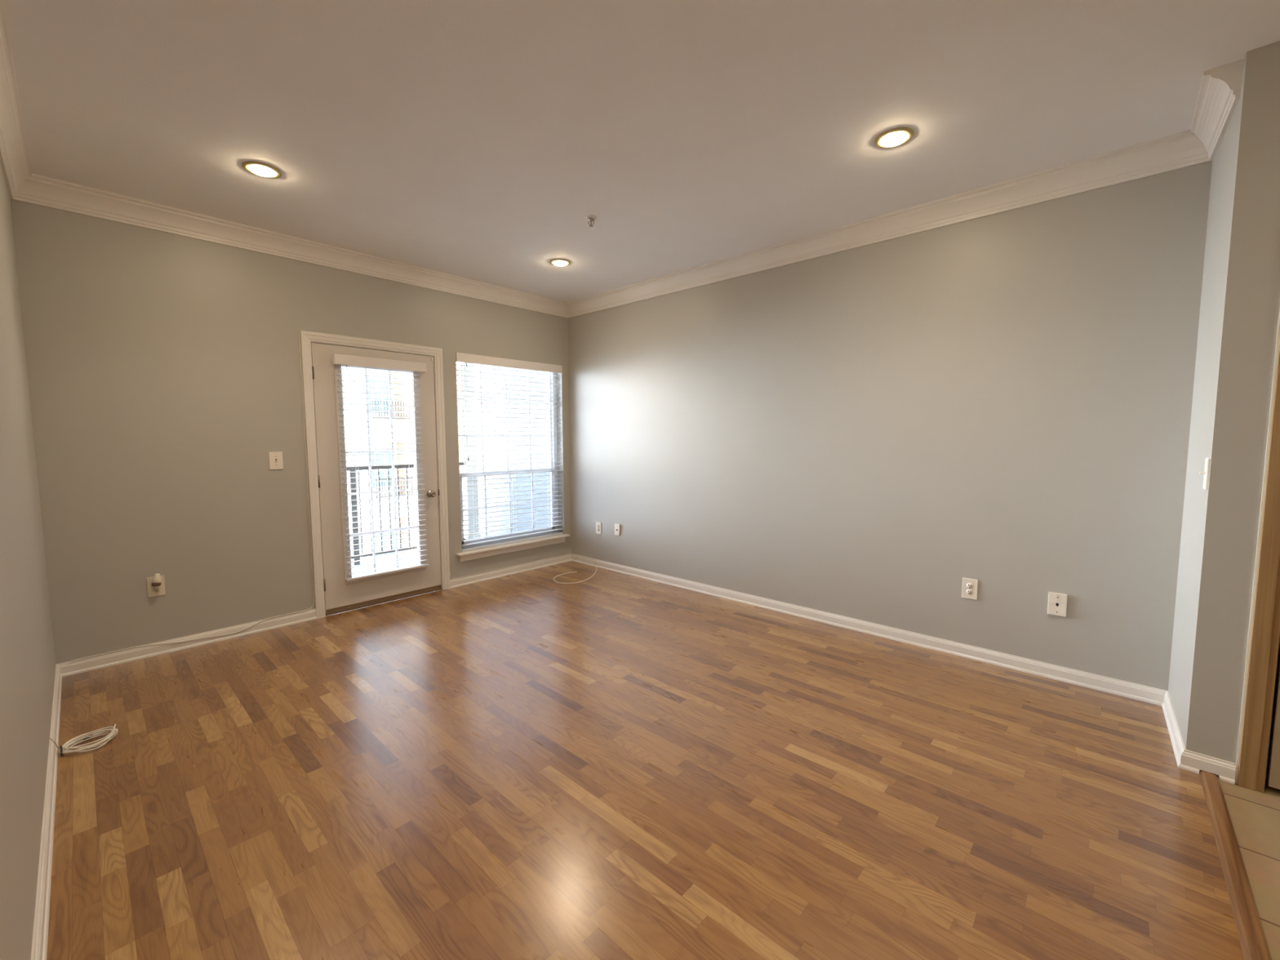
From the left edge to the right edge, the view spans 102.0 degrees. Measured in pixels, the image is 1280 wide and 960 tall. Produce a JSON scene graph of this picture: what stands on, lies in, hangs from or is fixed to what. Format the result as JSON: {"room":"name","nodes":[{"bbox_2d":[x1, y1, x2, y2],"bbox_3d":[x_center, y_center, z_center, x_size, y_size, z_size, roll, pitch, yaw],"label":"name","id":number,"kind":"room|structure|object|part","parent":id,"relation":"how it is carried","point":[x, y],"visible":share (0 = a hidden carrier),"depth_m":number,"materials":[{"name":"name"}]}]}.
{"room":"empty living room","nodes":[
{"label":"empty living room","id":0,"kind":"room"},
{"bbox_2d":[0,162,56,959],"bbox_3d":[-0.576,0.022,0.208,7.600,2.863,0.170,4,6,42],"label":"wall","id":1,"kind":"structure","parent":0,"point":[28,664],"depth_m":1.68,"materials":[{"name":"grey paint"}]},
{"bbox_2d":[0,0,31,199],"bbox_3d":[-0.493,-1.346,0.190,7.600,0.133,0.085,4,6,42],"label":"trim","id":2,"kind":"structure","parent":1,"relation":"attached to","point":[15,162],"depth_m":2.22,"materials":[{"name":"white paint"}]},
{"bbox_2d":[31,663,62,959],"bbox_3d":[-0.508,1.284,0.382,7.600,0.078,0.019,4,6,42],"label":"baseboard","id":3,"kind":"structure","parent":1,"relation":"attached to","point":[41,925],"depth_m":1.68,"materials":[{"name":"white paint"}]},
{"bbox_2d":[10,199,571,663],"bbox_3d":[-2.098,-0.308,4.277,0.170,2.863,4.115,4,6,42],"label":"wall","id":4,"kind":"structure","parent":0,"point":[163,368],"depth_m":3.30,"materials":[{"name":"grey paint"}]},
{"bbox_2d":[146,575,165,597],"bbox_3d":[-3.012,0.661,3.225,0.009,0.124,0.080,4,6,42],"label":"wall outlet","id":5,"kind":"object","parent":4,"relation":"attached to","point":[159,590],"visible":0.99,"depth_m":3.22,"materials":[{"name":"beige plastic"}]},
{"bbox_2d":[152,586,159,591],"bbox_3d":[-3.010,0.681,3.225,0.002,0.033,0.033,4,6,42],"label":"receptacle","id":6,"kind":"object","parent":5,"relation":"attached to","point":[154,588],"depth_m":3.22,"materials":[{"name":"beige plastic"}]},
{"bbox_2d":[151,573,161,586],"bbox_3d":[-2.990,0.619,3.205,0.048,0.083,0.048,4,6,42],"label":"plug adapter","id":7,"kind":"object","parent":5,"relation":"attached to","point":[157,579],"visible":1,"depth_m":3.19,"materials":[{"name":"beige plastic"}]},
{"bbox_2d":[57,608,316,677],"bbox_3d":[-2.865,1.042,3.408,0.019,0.078,1.294,4,6,42],"label":"baseboard","id":8,"kind":"structure","parent":4,"relation":"attached to","point":[66,668],"depth_m":3.31,"materials":[{"name":"white paint"}]},
{"bbox_2d":[268,451,283,469],"bbox_3d":[-2.560,-0.136,3.647,0.020,0.124,0.080,4,6,42],"label":"light switch","id":9,"kind":"object","parent":4,"relation":"attached to","point":[276,462],"visible":1,"depth_m":3.65,"materials":[{"name":"white plastic"}]},
{"bbox_2d":[13,173,568,318],"bbox_3d":[-2.008,-1.662,4.079,0.085,0.133,3.775,4,6,42],"label":"trim","id":10,"kind":"structure","parent":4,"relation":"attached to","point":[37,189],"depth_m":3.45,"materials":[{"name":"white paint"}]},
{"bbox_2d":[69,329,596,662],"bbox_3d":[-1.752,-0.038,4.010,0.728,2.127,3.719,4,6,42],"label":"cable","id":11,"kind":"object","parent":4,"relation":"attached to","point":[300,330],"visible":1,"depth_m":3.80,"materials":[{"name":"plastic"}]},
{"bbox_2d":[300,330,450,618],"bbox_3d":[-2.117,-0.050,4.229,0.234,2.116,1.058,4,6,42],"label":"door","id":12,"kind":"structure","parent":4,"relation":"in","point":[334,594],"depth_m":4.07,"materials":[{"name":"white paint"}]},
{"bbox_3d":[-2.077,-0.066,4.192,0.010,1.730,0.642,4,6,42],"label":"lite frame","id":13,"kind":"part","parent":12,"relation":"part of","materials":[{"name":"white paint"}]},
{"bbox_3d":[-1.797,0.122,4.469,0.068,0.062,0.062,4,6,42],"label":"knob","id":14,"kind":"part","parent":12,"relation":"part of","materials":[{"name":"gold metal"}]},
{"bbox_2d":[332,353,429,581],"bbox_3d":[-2.042,-0.100,4.174,0.062,1.720,0.693,4,6,42],"label":"door blind","id":15,"kind":"object","parent":4,"relation":"attached to","point":[342,359],"visible":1,"depth_m":4.12,"materials":[{"name":"white plastic"}]},
{"bbox_3d":[-2.052,-0.077,4.169,0.054,1.656,0.414,4,6,42],"label":"ladder cord","id":16,"kind":"part","parent":15,"relation":"part of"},
{"bbox_3d":[-2.050,0.749,4.237,0.050,0.017,0.624,4,6,42],"label":"rail","id":17,"kind":"part","parent":15,"relation":"part of","materials":[{"name":"white plastic"}]},
{"bbox_2d":[449,553,571,588],"bbox_3d":[-1.229,0.892,5.180,0.019,0.078,1.423,4,6,42],"label":"baseboard","id":18,"kind":"structure","parent":4,"relation":"attached to","point":[476,578],"depth_m":5.10,"materials":[{"name":"white paint"}]},
{"bbox_2d":[456,364,569,561],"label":"window","id":19,"kind":"structure","parent":4,"relation":"in","point":[531,544],"depth_m":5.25,"materials":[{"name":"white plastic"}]},
{"bbox_3d":[-1.331,-0.593,5.171,0.022,1.060,1.100,4,6,42],"label":"sash","id":20,"kind":"part","parent":19,"relation":"part of","materials":[{"name":"white glass"}]},
{"bbox_3d":[-1.310,0.248,5.223,0.024,0.685,1.100,4,6,42],"label":"sash","id":21,"kind":"part","parent":19,"relation":"part of","materials":[{"name":"white plastic"}]},
{"bbox_2d":[455,352,562,551],"bbox_3d":[-1.246,-0.274,5.120,0.074,1.798,1.188,4,6,42],"label":"window blind","id":22,"kind":"object","parent":19,"relation":"attached to","point":[460,357],"visible":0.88,"depth_m":5.03,"materials":[{"name":"white plastic"}]},
{"bbox_3d":[-1.570,-0.624,4.697,0.003,0.860,0.009,0,5,-2],"label":"lift cord","id":23,"kind":"part","parent":22,"relation":"part of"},
{"bbox_3d":[-1.251,0.613,5.199,0.050,0.017,1.172,4,6,42],"label":"rail","id":24,"kind":"part","parent":22,"relation":"part of","materials":[{"name":"white plastic"}]},
{"bbox_3d":[-1.247,0.635,5.181,0.153,0.020,1.290,4,6,42],"label":"sill","id":25,"kind":"part","parent":19,"relation":"part of","materials":[{"name":"white paint"}]},
{"bbox_2d":[326,551,435,616],"bbox_3d":[-2.580,1.043,5.325,1.810,0.120,3.350,4,6,42],"label":"floor","id":26,"kind":"structure","parent":0,"point":[406,555],"depth_m":5.83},
{"bbox_2d":[346,462,465,564],"bbox_3d":[-3.268,0.407,5.674,0.056,1.095,2.900,4,6,42],"label":"balcony railing","id":27,"kind":"object","parent":26,"relation":"on","point":[365,468],"visible":0.31,"depth_m":5.86,"materials":[{"name":"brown metal"}]},
{"bbox_3d":[-3.183,0.419,5.767,0.054,1.055,0.060,4,6,42],"label":"post","id":28,"kind":"part","parent":27,"relation":"part of","materials":[{"name":"brown metal"}]},
{"bbox_3d":[-3.269,-0.119,5.630,0.056,0.040,2.900,4,6,42],"label":"rail","id":29,"kind":"part","parent":27,"relation":"part of","materials":[{"name":"brown metal"}]},
{"bbox_3d":[-3.266,0.864,5.711,0.036,0.033,2.900,4,6,42],"label":"rail","id":30,"kind":"part","parent":27,"relation":"part of","materials":[{"name":"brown metal"}]},
{"bbox_2d":[457,361,481,541],"bbox_3d":[-2.232,-0.478,6.732,0.200,2.680,0.195,4,6,42],"label":"window blind","id":31,"kind":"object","parent":26,"relation":"on","point":[466,468],"depth_m":6.68,"materials":[{"name":"white plastic"}]},
{"bbox_2d":[3,0,1279,302],"bbox_3d":[0.766,-1.588,1.543,7.940,0.120,4.145,4,6,42],"label":"ceiling","id":32,"kind":"structure","parent":0,"point":[473,140],"depth_m":2.20,"materials":[{"name":"paint"}]},
{"bbox_2d":[241,160,281,178],"bbox_3d":[-1.966,-1.605,2.697,0.168,0.024,0.168,4,6,42],"label":"recessed light","id":33,"kind":"object","parent":32,"relation":"in","point":[260,169],"visible":1,"depth_m":2.67,"materials":[{"name":"white"}]},
{"bbox_2d":[549,258,570,266],"bbox_3d":[-0.637,-1.727,4.136,0.168,0.024,0.168,4,6,42],"label":"recessed light","id":34,"kind":"object","parent":32,"relation":"in","point":[557,262],"visible":1,"depth_m":4.10,"materials":[{"name":"white"}]},
{"bbox_2d":[585,214,596,226],"bbox_3d":[-0.311,-1.641,3.294,0.072,0.055,0.072,4,6,42],"label":"sprinkler","id":35,"kind":"object","parent":32,"relation":"attached to","point":[590,218],"visible":1,"depth_m":3.28,"materials":[{"name":"paint"}]},
{"bbox_2d":[874,127,914,148],"bbox_3d":[1.189,-1.592,2.427,0.168,0.024,0.168,4,6,42],"label":"recessed light","id":36,"kind":"object","parent":32,"relation":"in","point":[895,137],"visible":1,"depth_m":2.40,"materials":[{"name":"white"}]},
{"bbox_2d":[46,560,1279,959],"bbox_3d":[0.764,1.266,1.767,7.600,0.120,3.775,4,6,42],"label":"floor","id":37,"kind":"structure","parent":0,"point":[609,765],"depth_m":1.93,"materials":[{"name":"brown wood"}]},
{"bbox_2d":[49,724,118,755],"bbox_3d":[-2.432,1.126,2.286,0.163,0.093,0.163,-1,5,-15],"label":"cable coil","id":38,"kind":"object","parent":37,"relation":"on","point":[62,750],"visible":1,"depth_m":2.28,"materials":[{"name":"plastic"}]},
{"bbox_2d":[1199,769,1271,959],"bbox_3d":[1.215,1.266,0.925,0.052,0.016,3.110,4,6,42],"label":"threshold","id":39,"kind":"object","parent":37,"relation":"on","point":[1252,940],"visible":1,"depth_m":1.57,"materials":[{"name":"brown wood"}]},
{"bbox_2d":[568,160,1212,690],"bbox_3d":[0.997,-0.303,4.109,4.613,2.863,0.170,4,6,42],"label":"wall","id":40,"kind":"structure","parent":0,"point":[1002,401],"depth_m":3.21,"materials":[{"name":"grey paint"}]},
{"bbox_2d":[595,521,601,533],"bbox_3d":[-0.430,0.497,5.373,0.080,0.124,0.009,4,6,42],"label":"wall outlet","id":41,"kind":"object","parent":40,"relation":"attached to","point":[598,525],"visible":1,"depth_m":5.37,"materials":[{"name":"white plastic"}]},
{"bbox_2d":[614,524,620,535],"bbox_3d":[-0.227,0.496,5.182,0.068,0.112,0.015,4,6,42],"label":"jack plate","id":42,"kind":"object","parent":40,"relation":"attached to","point":[617,526],"visible":1,"depth_m":5.17,"materials":[{"name":"white plastic"}]},
{"bbox_2d":[571,553,1166,706],"bbox_3d":[0.937,0.971,4.144,4.613,0.078,0.019,4,6,42],"label":"baseboard","id":43,"kind":"structure","parent":40,"relation":"attached to","point":[1147,694],"depth_m":3.34,"materials":[{"name":"white paint"}]},
{"bbox_2d":[567,129,1209,318],"bbox_3d":[0.907,-1.656,3.903,4.613,0.133,0.085,4,6,42],"label":"trim","id":44,"kind":"structure","parent":40,"relation":"attached to","point":[1182,149],"depth_m":3.08,"materials":[{"name":"white paint"}]},
{"bbox_2d":[961,577,977,599],"bbox_3d":[2.000,0.660,3.143,0.080,0.124,0.009,4,6,42],"label":"wall outlet","id":45,"kind":"object","parent":40,"relation":"attached to","point":[970,586],"visible":1,"depth_m":3.14,"materials":[{"name":"white plastic"}]},
{"bbox_2d":[966,589,972,595],"bbox_3d":[1.998,0.679,3.142,0.033,0.033,0.002,4,6,42],"label":"receptacle","id":46,"kind":"object","parent":45,"relation":"attached to","point":[969,592],"depth_m":3.14,"materials":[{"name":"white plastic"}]},
{"bbox_2d":[966,582,973,588],"bbox_3d":[1.998,0.640,3.139,0.033,0.033,0.002,4,6,42],"label":"receptacle","id":47,"kind":"object","parent":45,"relation":"attached to","point":[969,585],"depth_m":3.14,"materials":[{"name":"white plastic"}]},
{"bbox_2d":[1047,591,1067,617],"bbox_3d":[2.304,0.686,2.860,0.080,0.124,0.016,4,6,42],"label":"jack plate","id":48,"kind":"object","parent":40,"relation":"attached to","point":[1057,602],"visible":1,"depth_m":2.85,"materials":[{"name":"white plastic"}]},
{"bbox_2d":[1168,40,1279,784],"bbox_3d":[3.569,-0.080,1.300,2.987,2.863,0.833,4,6,42],"label":"wall","id":49,"kind":"structure","parent":0,"point":[1240,304],"depth_m":1.99,"materials":[{"name":"grey paint"}]},
{"bbox_2d":[1161,690,1185,767],"bbox_3d":[2.416,1.114,2.350,0.019,0.078,0.663,4,6,41],"label":"baseboard","id":50,"kind":"structure","parent":49,"relation":"attached to","point":[1178,745],"depth_m":2.31,"materials":[{"name":"white paint"}]},
{"bbox_2d":[1199,457,1210,489],"bbox_3d":[2.243,-0.025,2.061,0.024,0.124,0.080,4,6,42],"label":"light switch","id":51,"kind":"object","parent":49,"relation":"attached to","point":[1206,479],"visible":1,"depth_m":2.03,"materials":[{"name":"white plastic"}]},
{"bbox_2d":[1190,58,1244,160],"bbox_3d":[2.406,-1.518,2.181,0.102,0.133,0.598,4,6,42],"label":"trim","id":52,"kind":"structure","parent":49,"relation":"attached to","point":[1220,87],"depth_m":2.07,"materials":[{"name":"white paint"}]},
{"bbox_2d":[1235,309,1279,792],"bbox_3d":[2.673,0.146,1.653,0.892,2.120,0.167,4,6,42],"label":"door frame","id":53,"kind":"structure","parent":49,"relation":"in","point":[1265,635],"depth_m":1.94,"materials":[{"name":"brown wood"}]},
{"label":"outside","id":54,"kind":"structure","parent":0,"visible":0},
{"bbox_3d":[-22.870,8.846,26.816,59.810,0.200,120.000,4,6,42],"label":"ground","id":55,"kind":"structure","parent":54,"visible":0},
{"bbox_2d":[341,361,482,561],"bbox_3d":[-9.041,-1.491,25.746,8.500,20.500,13.550,4,6,42],"label":"apartment building","id":56,"kind":"structure","parent":55,"relation":"on","point":[402,473],"depth_m":19.88,"materials":[{"name":"beige"}]},
{"bbox_2d":[341,369,345,405],"bbox_3d":[-10.561,-3.288,18.370,0.030,1.300,0.160,4,6,42],"label":"shutter","id":57,"kind":"object","parent":56,"relation":"hanging from","point":[343,371],"depth_m":18.39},
{"bbox_2d":[345,450,348,486],"bbox_3d":[-10.552,-0.398,18.608,0.030,1.300,0.160,4,6,42],"label":"shutter","id":58,"kind":"object","parent":56,"relation":"hanging from","point":[347,456],"depth_m":18.63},
{"bbox_2d":[350,537,352,561],"bbox_3d":[-10.543,2.692,18.863,0.030,1.300,0.160,4,6,42],"label":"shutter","id":59,"kind":"object","parent":56,"relation":"hanging from","point":[350,537],"depth_m":18.85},
{"bbox_3d":[-10.322,-3.310,18.632,0.015,1.200,0.410,4,6,42],"label":"pane","id":60,"kind":"part","parent":56,"relation":"part of","materials":[{"name":"glass"}]},
{"bbox_3d":[-10.314,-0.420,18.870,0.015,1.200,0.410,4,6,42],"label":"pane","id":61,"kind":"part","parent":56,"relation":"part of","materials":[{"name":"glass"}]},
{"bbox_3d":[-10.305,2.669,19.125,0.015,1.200,0.410,4,6,42],"label":"pane","id":62,"kind":"part","parent":56,"relation":"part of","materials":[{"name":"glass"}]},
{"bbox_2d":[368,533,373,558],"bbox_3d":[-10.059,2.647,19.387,0.030,1.300,0.170,4,6,42],"label":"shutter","id":63,"kind":"object","parent":56,"relation":"hanging from","point":[369,539],"depth_m":19.32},
{"bbox_3d":[-10.215,-3.305,20.082,0.015,1.450,1.060,4,6,42],"label":"pane","id":64,"kind":"part","parent":56,"relation":"part of","materials":[{"name":"glass"}]},
{"bbox_3d":[-10.207,-0.414,20.320,0.015,1.450,1.060,4,6,42],"label":"pane","id":65,"kind":"part","parent":56,"relation":"part of","materials":[{"name":"glass"}]},
{"bbox_3d":[-10.198,2.675,20.575,0.015,1.450,1.060,4,6,42],"label":"pane","id":66,"kind":"part","parent":56,"relation":"part of","materials":[{"name":"glass"}]},
{"bbox_3d":[-9.219,-2.621,19.234,0.050,0.700,1.400,4,6,42],"label":"balcony railing","id":67,"kind":"part","parent":56,"relation":"part of","materials":[{"name":"brown metal"}]},
{"bbox_3d":[-9.210,0.270,19.472,0.050,0.700,1.400,4,6,42],"label":"balcony railing","id":68,"kind":"part","parent":56,"relation":"part of","materials":[{"name":"brown metal"}]}
]}

